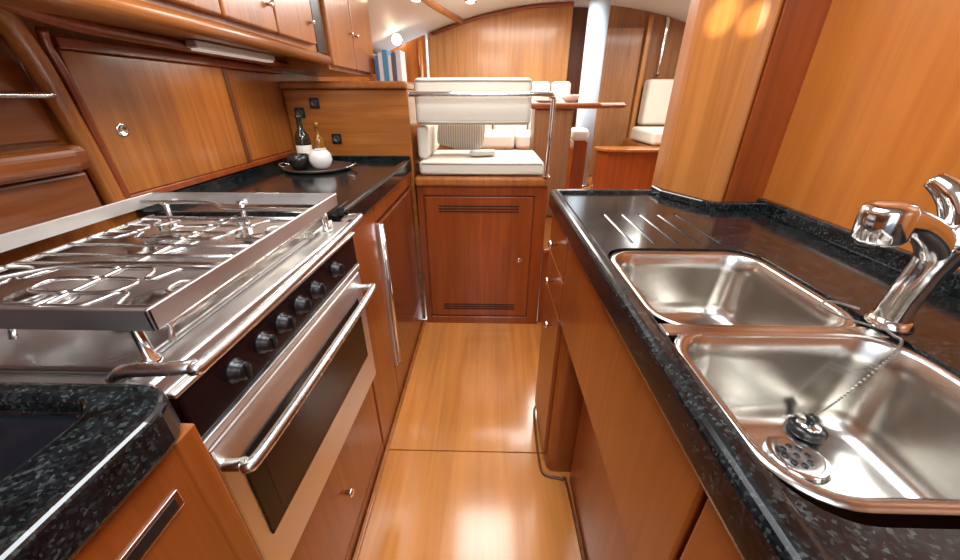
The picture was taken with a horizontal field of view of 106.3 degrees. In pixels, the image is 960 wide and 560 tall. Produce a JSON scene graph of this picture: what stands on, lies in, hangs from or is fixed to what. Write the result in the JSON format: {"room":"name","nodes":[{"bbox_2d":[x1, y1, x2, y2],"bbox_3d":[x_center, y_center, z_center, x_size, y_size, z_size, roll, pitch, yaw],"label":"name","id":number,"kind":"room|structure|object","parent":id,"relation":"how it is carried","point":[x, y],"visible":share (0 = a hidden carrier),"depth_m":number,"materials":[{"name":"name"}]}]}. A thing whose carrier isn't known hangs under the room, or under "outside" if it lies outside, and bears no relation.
{"room":"ship interior","nodes":[
{"label":"ship interior","id":0,"kind":"room"},
{"bbox_2d":[0,0,374,76],"bbox_3d":[-0.741,-0.645,0.659,0.331,0.353,2.720,1,27,1],"label":"overhead cabinet","id":1,"kind":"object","parent":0,"point":[316,38],"depth_m":0.93,"materials":[{"name":"brown wood"}]},
{"bbox_2d":[185,40,274,62],"bbox_3d":[-0.738,-0.690,1.095,0.030,0.023,0.380,1,27,1],"label":"strip light","id":2,"kind":"object","parent":1,"relation":"attached to","point":[195,45],"visible":1,"depth_m":1.04,"materials":[{"name":"silver metal"}]},
{"bbox_2d":[191,48,272,62],"bbox_3d":[-0.738,-0.683,1.099,0.024,0.005,0.360,1,27,1],"label":"diffuser","id":3,"kind":"object","parent":2,"relation":"attached to","point":[231,52],"depth_m":1.08,"materials":[{"name":"white plastic"}]},
{"bbox_2d":[0,22,376,265],"bbox_3d":[-0.927,-0.312,1.549,0.070,1.620,4.800,1,27,1],"label":"wall","id":4,"kind":"structure","parent":0,"point":[22,252],"depth_m":0.82,"materials":[{"name":"brown wood"}]},
{"bbox_2d":[0,34,100,233],"bbox_3d":[-0.875,-0.028,0.178,0.099,0.370,1.300,1,27,1],"label":"shelf","id":5,"kind":"object","parent":4,"relation":"attached to","point":[39,183],"visible":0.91,"depth_m":0.69,"materials":[{"name":"brown wood"}]},
{"bbox_2d":[0,9,296,204],"bbox_3d":[-0.868,-0.533,1.098,0.125,0.454,1.114,-2,27,-4],"label":"wall cabinet","id":6,"kind":"object","parent":4,"relation":"attached to","point":[146,121],"visible":0.94,"depth_m":0.96,"materials":[{"name":"red wood"}]},
{"bbox_2d":[369,35,427,82],"bbox_3d":[-0.649,-1.352,3.000,0.460,1.148,0.040,1,27,1],"label":"wall","id":7,"kind":"structure","parent":0,"point":[410,48],"depth_m":2.79,"materials":[{"name":"brown wood"}]},
{"bbox_2d":[392,34,402,45],"bbox_3d":[-0.620,-1.804,2.705,0.072,0.072,0.073,1,27,1],"label":"wall lamp","id":8,"kind":"object","parent":7,"relation":"attached to","point":[397,39],"visible":1,"depth_m":2.68,"materials":[{"name":"white glass"}]},
{"bbox_2d":[417,40,423,77],"bbox_3d":[-0.459,-1.346,2.975,0.034,1.060,0.036,1,27,1],"label":"trim","id":9,"kind":"structure","parent":7,"relation":"attached to","point":[419,42],"depth_m":2.78,"materials":[{"name":"brown wood"}]},
{"bbox_2d":[352,319,584,559],"bbox_3d":[0.046,0.869,0.942,1.930,0.060,2.700,1,27,1],"label":"floor","id":10,"kind":"structure","parent":0,"point":[462,478],"depth_m":1.28,"materials":[{"name":"brown wood"}]},
{"bbox_2d":[72,423,261,559],"bbox_3d":[-0.622,0.728,0.199,0.614,0.860,0.868,1,27,1],"label":"base cabinet","id":11,"kind":"object","parent":10,"relation":"on","point":[183,509],"visible":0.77,"depth_m":0.37,"materials":[{"name":"red wood"}]},
{"bbox_2d":[0,382,179,559],"bbox_3d":[-0.618,0.320,-0.003,0.621,0.048,0.875,1,27,1],"label":"countertop","id":12,"kind":"structure","parent":11,"relation":"on","point":[72,454],"depth_m":0.30,"materials":[{"name":"black stone"}]},
{"bbox_2d":[0,192,376,559],"bbox_3d":[-0.560,0.157,0.749,0.570,0.575,0.601,1,27,1],"label":"range cooker","id":13,"kind":"object","parent":10,"relation":"on","point":[254,331],"visible":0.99,"depth_m":0.57,"materials":[{"name":"silver metal"}]},
{"bbox_2d":[29,289,77,303],"bbox_3d":[-0.644,0.031,0.516,0.096,0.014,0.096,1,27,1],"label":"burner","id":14,"kind":"object","parent":13,"relation":"on","point":[33,298],"depth_m":0.52,"materials":[{"name":"silver metal"}]},
{"bbox_2d":[127,234,200,253],"bbox_3d":[-0.638,-0.077,0.730,0.120,0.014,0.120,1,27,1],"label":"burner","id":15,"kind":"object","parent":13,"relation":"on","point":[130,250],"depth_m":0.71,"materials":[{"name":"silver metal"}]},
{"bbox_2d":[230,241,249,253],"bbox_3d":[-0.448,-0.075,0.726,0.096,0.014,0.096,1,27,1],"label":"burner","id":16,"kind":"object","parent":13,"relation":"on","point":[232,250],"depth_m":0.71,"materials":[{"name":"silver metal"}]},
{"bbox_2d":[290,383,383,559],"bbox_3d":[-0.626,0.385,0.877,0.568,0.862,0.608,1,27,1],"label":"base cabinet","id":17,"kind":"object","parent":10,"relation":"on","point":[332,530],"visible":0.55,"depth_m":0.98,"materials":[{"name":"red wood"}]},
{"bbox_2d":[278,81,426,318],"bbox_3d":[-0.594,-0.432,2.080,0.566,1.236,0.548,1,27,1],"label":"partition wall","id":18,"kind":"structure","parent":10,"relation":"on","point":[372,118],"depth_m":1.65,"materials":[{"name":"brown wood"}]},
{"bbox_2d":[294,108,305,117],"bbox_3d":[-0.821,-0.760,1.639,0.044,0.044,0.010,1,27,1],"label":"power outlet","id":19,"kind":"object","parent":18,"relation":"attached to","point":[298,111],"visible":0.78,"depth_m":1.64,"materials":[{"name":"black plastic"}]},
{"bbox_2d":[296,109,302,115],"bbox_3d":[-0.821,-0.759,1.635,0.030,0.030,0.002,1,27,1],"label":"socket","id":20,"kind":"object","parent":19,"relation":"attached to","point":[298,111],"depth_m":1.63,"materials":[{"name":"grey plastic"}]},
{"bbox_2d":[308,98,319,108],"bbox_3d":[-0.746,-0.795,1.619,0.044,0.044,0.010,1,27,1],"label":"power outlet","id":21,"kind":"object","parent":18,"relation":"attached to","point":[314,102],"visible":1,"depth_m":1.62,"materials":[{"name":"black plastic"}]},
{"bbox_2d":[310,99,316,106],"bbox_3d":[-0.746,-0.794,1.615,0.030,0.030,0.002,1,27,1],"label":"socket","id":22,"kind":"object","parent":21,"relation":"attached to","point":[313,102],"depth_m":1.62,"materials":[{"name":"grey plastic"}]},
{"bbox_2d":[331,134,341,143],"bbox_3d":[-0.671,-0.661,1.685,0.044,0.044,0.010,1,27,1],"label":"power outlet","id":23,"kind":"object","parent":18,"relation":"attached to","point":[336,138],"visible":1,"depth_m":1.68,"materials":[{"name":"black plastic"}]},
{"bbox_2d":[333,136,339,141],"bbox_3d":[-0.671,-0.659,1.681,0.030,0.030,0.002,1,27,1],"label":"socket","id":24,"kind":"object","parent":23,"relation":"attached to","point":[335,138],"depth_m":1.68,"materials":[{"name":"grey plastic"}]},
{"bbox_2d":[374,50,406,80],"bbox_3d":[-0.476,-1.135,1.928,0.137,0.154,0.120,1,27,1],"label":"books","id":25,"kind":"object","parent":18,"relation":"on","point":[389,66],"visible":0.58,"depth_m":1.88,"materials":[{"name":"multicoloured paper"}]},
{"bbox_2d":[374,55,379,80],"bbox_3d":[-0.536,-1.125,1.935,0.018,0.130,0.120,1,27,1],"label":"book","id":26,"kind":"object","parent":25,"relation":"on","point":[376,57],"depth_m":1.87,"materials":[{"name":"blue paper"}]},
{"bbox_2d":[387,55,392,80],"bbox_3d":[-0.467,-1.124,1.933,0.018,0.130,0.120,1,27,1],"label":"book","id":27,"kind":"object","parent":25,"relation":"on","point":[389,57],"depth_m":1.88,"materials":[{"name":"white paper"}]},
{"bbox_2d":[391,52,397,80],"bbox_3d":[-0.446,-1.129,1.930,0.022,0.142,0.120,1,27,1],"label":"book","id":28,"kind":"object","parent":25,"relation":"on","point":[394,55],"depth_m":1.87,"materials":[{"name":"grey paper"}]},
{"bbox_2d":[414,77,532,124],"bbox_3d":[-0.030,-0.808,1.633,0.520,0.190,0.119,1,27,1],"label":"folding backrest","id":29,"kind":"object","parent":18,"relation":"attached to","point":[429,110],"visible":1,"depth_m":1.59,"materials":[{"name":"cream leather"},{"name":"stainless steel"}]},
{"bbox_2d":[351,173,422,448],"bbox_3d":[-0.605,0.054,1.532,0.574,0.862,0.855,1,27,1],"label":"base cabinet","id":30,"kind":"object","parent":10,"relation":"on","point":[384,239],"visible":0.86,"depth_m":1.38,"materials":[{"name":"red wood"}]},
{"bbox_2d":[136,155,411,221],"bbox_3d":[-0.612,-0.360,1.325,0.559,0.072,0.858,1,27,1],"label":"countertop","id":31,"kind":"structure","parent":30,"relation":"on","point":[358,188],"depth_m":1.21,"materials":[{"name":"black stone"}]},
{"bbox_2d":[278,161,356,173],"bbox_3d":[-0.672,-0.473,1.494,0.269,0.025,0.269,22,34,37],"label":"serving tray","id":32,"kind":"object","parent":31,"relation":"on","point":[336,166],"visible":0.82,"depth_m":1.47,"materials":[{"name":"grey metal"}]},
{"bbox_2d":[287,153,309,169],"bbox_3d":[-0.731,-0.477,1.455,0.084,0.056,0.084,1,27,1],"label":"cup","id":33,"kind":"object","parent":32,"relation":"on","point":[298,161],"visible":0.98,"depth_m":1.43,"materials":[{"name":"black ceramic"}]},
{"bbox_2d":[294,115,311,166],"bbox_3d":[-0.736,-0.576,1.494,0.061,0.197,0.061,1,27,1],"label":"wine bottle","id":34,"kind":"object","parent":32,"relation":"on","point":[301,137],"visible":0.73,"depth_m":1.47,"materials":[{"name":"black"}]},
{"bbox_2d":[313,122,325,148],"bbox_3d":[-0.685,-0.581,1.535,0.045,0.169,0.045,1,27,1],"label":"oil bottle","id":35,"kind":"object","parent":32,"relation":"on","point":[319,143],"visible":0.62,"depth_m":1.51,"materials":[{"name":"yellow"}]},
{"bbox_2d":[308,149,331,169],"bbox_3d":[-0.643,-0.486,1.453,0.088,0.074,0.088,1,27,1],"label":"ceramic vase","id":36,"kind":"object","parent":32,"relation":"on","point":[321,159],"visible":1,"depth_m":1.42,"materials":[{"name":"white ceramic"}]},
{"bbox_2d":[375,188,420,362],"bbox_3d":[-0.336,-0.047,1.595,0.040,0.595,0.567,1,27,1],"label":"refrigerator","id":37,"kind":"object","parent":30,"relation":"in","point":[395,227],"depth_m":1.49,"materials":[{"name":"brown wood"}]},
{"bbox_2d":[352,321,425,559],"bbox_3d":[-0.349,0.708,1.183,0.014,0.010,2.055,1,27,1],"label":"trim","id":38,"kind":"structure","parent":10,"relation":"on","point":[373,496],"depth_m":1.29,"materials":[{"name":"brown wood"}]},
{"bbox_2d":[415,150,548,323],"bbox_3d":[0.015,-0.274,2.134,0.641,0.905,0.585,1,27,1],"label":"seat","id":39,"kind":"object","parent":10,"relation":"on","point":[482,218],"visible":0.98,"depth_m":1.86,"materials":[{"name":"red wood"}]},
{"bbox_2d":[417,125,439,158],"bbox_3d":[-0.267,-0.748,1.899,0.050,0.148,0.450,1,27,1],"label":"bolster cushion","id":40,"kind":"object","parent":39,"relation":"on","point":[426,134],"visible":0.77,"depth_m":1.72,"materials":[{"name":"white fabric"}]},
{"bbox_2d":[437,125,484,149],"bbox_3d":[-0.099,-0.780,1.895,0.253,0.173,0.117,1,27,1],"label":"throw pillow","id":41,"kind":"object","parent":39,"relation":"on","point":[471,137],"visible":0.67,"depth_m":1.86,"materials":[{"name":"beige fabric"}]},
{"bbox_2d":[419,150,543,175],"bbox_3d":[0.013,-0.626,1.901,0.597,0.067,0.443,1,27,1],"label":"seat cushion","id":42,"kind":"object","parent":39,"relation":"on","point":[441,162],"depth_m":1.71,"materials":[{"name":"white fabric"}]},
{"bbox_2d":[408,91,555,177],"bbox_3d":[0.015,-0.645,1.619,0.636,0.360,0.069,1,27,1],"label":"grab rail","id":43,"kind":"object","parent":39,"relation":"attached to","point":[551,95],"visible":1,"depth_m":1.52,"materials":[{"name":"silver metal"}]},
{"bbox_2d":[469,149,494,155],"bbox_3d":[0.013,-0.649,1.835,0.140,0.030,0.090,-9,28,-17],"label":"folded towel","id":44,"kind":"object","parent":39,"relation":"on","point":[479,152],"visible":1,"depth_m":1.80,"materials":[{"name":"white fabric"}]},
{"bbox_2d":[537,218,551,321],"bbox_3d":[0.577,-0.078,2.236,0.472,0.462,0.570,1,27,1],"label":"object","id":45,"kind":"structure","parent":10,"relation":"on","point":[547,230],"depth_m":2.02,"materials":[{"name":"red wood"}]},
{"bbox_2d":[533,212,741,559],"bbox_3d":[0.444,0.545,0.561,0.526,0.862,1.732,1,27,1],"label":"base cabinet","id":46,"kind":"object","parent":10,"relation":"on","point":[637,495],"visible":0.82,"depth_m":0.65,"materials":[{"name":"red wood"}]},
{"bbox_2d":[549,185,959,559],"bbox_3d":[0.463,0.122,0.361,0.532,0.080,1.758,1,27,1],"label":"countertop","id":47,"kind":"structure","parent":46,"relation":"on","point":[764,519],"depth_m":0.50,"materials":[{"name":"black stone"}]},
{"bbox_2d":[651,0,783,201],"bbox_3d":[0.604,-0.685,0.853,0.098,0.976,0.231,1,27,1],"label":"pillar","id":48,"kind":"structure","parent":47,"relation":"on","point":[725,45],"depth_m":0.92,"materials":[{"name":"brown wood"}]},
{"bbox_2d":[609,250,959,528],"bbox_3d":[0.379,0.118,0.518,0.290,0.142,0.508,1,27,1],"label":"double sink","id":49,"kind":"object","parent":47,"relation":"in","point":[760,340],"visible":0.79,"depth_m":0.46,"materials":[{"name":"silver metal"}]},
{"bbox_2d":[609,250,859,343],"bbox_3d":[0.382,0.066,0.621,0.286,0.142,0.276,1,27,1],"label":"basin","id":50,"kind":"object","parent":49,"relation":"in","point":[715,294],"depth_m":0.68,"materials":[{"name":"silver metal"}]},
{"bbox_2d":[674,331,959,528],"bbox_3d":[0.376,0.180,0.396,0.290,0.142,0.234,1,27,1],"label":"basin","id":51,"kind":"object","parent":49,"relation":"in","point":[889,457],"depth_m":0.45,"materials":[{"name":"silver metal"}]},
{"bbox_2d":[787,300,903,443],"bbox_3d":[0.482,0.124,0.486,0.071,0.146,0.151,17,32,31],"label":"plug","id":52,"kind":"object","parent":49,"relation":"in","point":[808,428],"visible":1,"depth_m":0.47,"materials":[{"name":"silver metal"}]},
{"bbox_2d":[850,173,959,334],"bbox_3d":[0.498,-0.028,0.434,0.137,0.189,0.069,1,27,1],"label":"faucet","id":53,"kind":"object","parent":47,"relation":"on","point":[934,239],"visible":1,"depth_m":0.41,"materials":[{"name":"silver metal"}]},
{"bbox_2d":[427,2,572,149],"bbox_3d":[0.165,-1.726,3.405,1.260,1.450,0.040,1,27,1],"label":"wall","id":54,"kind":"structure","parent":0,"point":[534,43],"depth_m":3.21,"materials":[{"name":"brown wood"}]},
{"bbox_2d":[419,0,463,23],"bbox_3d":[-0.292,-1.841,2.414,0.066,0.109,1.566,4,27,8],"label":"trim","id":55,"kind":"structure","parent":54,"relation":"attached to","point":[432,4],"depth_m":2.54,"materials":[{"name":"brown wood"}]},
{"bbox_2d":[431,2,573,34],"bbox_3d":[0.182,-2.244,3.098,1.224,0.231,0.024,1,27,1],"label":"trim","id":56,"kind":"structure","parent":54,"relation":"attached to","point":[568,3],"depth_m":3.06,"materials":[{"name":"red wood"}]},
{"bbox_2d":[367,0,690,53],"bbox_3d":[0.688,-1.176,1.124,3.300,0.434,5.000,1,27,1],"label":"ceiling","id":57,"kind":"structure","parent":0,"point":[409,19],"depth_m":2.79,"materials":[{"name":"white paint"}]},
{"bbox_2d":[464,0,475,3],"bbox_3d":[-0.071,-1.996,2.580,0.090,0.014,0.090,1,27,1],"label":"recessed light","id":58,"kind":"object","parent":57,"relation":"in","point":[466,1],"depth_m":2.57,"materials":[{"name":"white"}]},
{"bbox_2d":[546,176,591,217],"bbox_3d":[0.764,-0.763,3.174,3.230,0.060,1.710,1,27,1],"label":"floor","id":59,"kind":"structure","parent":0,"point":[589,180],"depth_m":3.44,"materials":[{"name":"brown wood"}]},
{"bbox_2d":[453,81,570,176],"bbox_3d":[0.283,-1.248,3.122,1.000,0.848,0.590,1,27,1],"label":"settee","id":60,"kind":"object","parent":59,"relation":"on","point":[502,137],"visible":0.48,"depth_m":3.02,"materials":[{"name":"white fabric"}]},
{"bbox_2d":[485,125,491,129],"bbox_3d":[-0.051,-1.537,3.243,0.320,0.440,0.130,1,27,1],"label":"cushion","id":61,"kind":"object","parent":60,"relation":"on","point":[487,127],"depth_m":3.25,"materials":[{"name":"white fabric"}]},
{"bbox_2d":[493,125,526,132],"bbox_3d":[0.274,-1.534,3.235,0.310,0.440,0.130,1,27,1],"label":"cushion","id":62,"kind":"object","parent":60,"relation":"on","point":[495,127],"depth_m":3.24,"materials":[{"name":"white fabric"}]},
{"bbox_2d":[527,81,549,129],"bbox_3d":[0.524,-1.531,3.230,0.170,0.440,0.130,1,27,1],"label":"cushion","id":63,"kind":"object","parent":60,"relation":"on","point":[537,85],"depth_m":3.10,"materials":[{"name":"white fabric"}]},
{"bbox_2d":[549,81,570,101],"bbox_3d":[0.704,-1.529,3.226,0.170,0.440,0.130,1,27,1],"label":"cushion","id":64,"kind":"object","parent":60,"relation":"on","point":[558,88],"depth_m":3.10,"materials":[{"name":"beige leather"}]},
{"bbox_2d":[565,127,588,188],"bbox_3d":[0.709,-0.850,2.689,0.120,0.528,0.160,1,27,1],"label":"upholstered stool","id":65,"kind":"object","parent":59,"relation":"on","point":[578,143],"visible":0.73,"depth_m":2.62,"materials":[{"name":"brown wood"}]},
{"bbox_2d":[529,102,625,215],"bbox_3d":[0.588,-0.796,2.401,0.662,0.693,0.381,1,27,1],"label":"dining table","id":66,"kind":"object","parent":59,"relation":"on","point":[540,112],"visible":0.55,"depth_m":2.21,"materials":[{"name":"brown wood"}]},
{"bbox_2d":[534,100,558,102],"bbox_3d":[0.401,-1.085,2.187,0.156,0.014,0.155,1,27,1],"label":"dinner plate","id":67,"kind":"object","parent":66,"relation":"on","point":[539,101],"visible":0.87,"depth_m":2.14,"materials":[{"name":"white ceramic"}]},
{"bbox_2d":[561,94,580,102],"bbox_3d":[0.562,-1.129,2.239,0.120,0.045,0.119,1,27,1],"label":"serving bowl","id":68,"kind":"object","parent":66,"relation":"on","point":[568,98],"visible":1,"depth_m":2.20,"materials":[{"name":"white ceramic"}]},
{"bbox_2d":[575,0,610,188],"bbox_3d":[0.881,-1.480,2.926,0.190,1.440,0.190,1,27,1],"label":"post","id":69,"kind":"object","parent":59,"relation":"on","point":[598,10],"visible":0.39,"depth_m":2.77,"materials":[{"name":"white"}]},
{"bbox_2d":[591,79,673,188],"bbox_3d":[1.553,-1.240,3.085,1.260,0.868,0.880,1,27,1],"label":"sofa","id":70,"kind":"object","parent":59,"relation":"on","point":[631,165],"visible":0.38,"depth_m":2.88,"materials":[{"name":"red wood"}]},
{"bbox_2d":[637,79,673,125],"bbox_3d":[1.632,-1.622,3.299,0.280,0.380,0.150,1,27,1],"label":"cushion","id":71,"kind":"object","parent":70,"relation":"on","point":[656,94],"depth_m":3.24,"materials":[{"name":"white fabric"}]},
{"bbox_2d":[566,7,587,127],"bbox_3d":[0.850,-1.810,3.573,0.500,1.450,0.030,1,27,1],"label":"wall","id":72,"kind":"structure","parent":0,"point":[580,14],"depth_m":3.38,"materials":[{"name":"brown wood"}]},
{"bbox_2d":[608,5,685,138],"bbox_3d":[1.646,-1.734,3.427,1.300,1.444,0.040,1,27,1],"label":"wall","id":73,"kind":"structure","parent":0,"point":[619,17],"depth_m":3.19,"materials":[{"name":"brown wood"}]},
{"bbox_2d":[627,16,653,138],"bbox_3d":[1.255,-1.675,3.411,0.480,1.345,0.060,1,27,1],"label":"door","id":74,"kind":"structure","parent":73,"relation":"in","point":[650,19],"depth_m":3.28,"materials":[{"name":"brown wood"}]},
{"bbox_2d":[588,27,643,175],"bbox_3d":[1.255,-1.644,3.438,0.360,1.265,0.040,1,27,1],"label":"wall","id":75,"kind":"structure","parent":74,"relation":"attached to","point":[623,45],"depth_m":3.33,"materials":[{"name":"brown wood"}]},
{"bbox_2d":[653,17,669,76],"bbox_3d":[1.614,-2.061,3.196,0.032,0.453,0.082,1,27,1],"label":"handle","id":76,"kind":"object","parent":73,"relation":"attached to","point":[667,19],"visible":1,"depth_m":3.16,"materials":[{"name":"silver metal"}]},
{"bbox_2d":[722,0,831,201],"bbox_3d":[0.722,-0.683,0.849,0.134,0.976,0.234,1,27,1],"label":"wall","id":77,"kind":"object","parent":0,"point":[800,23],"visible":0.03,"depth_m":0.84,"materials":[{"name":"red wood"}]},
{"bbox_2d":[762,0,959,268],"bbox_3d":[0.743,0.190,0.112,0.040,1.900,1.865,1,27,1],"label":"wall","id":78,"kind":"structure","parent":0,"point":[875,115],"depth_m":0.68,"materials":[{"name":"brown wood"}]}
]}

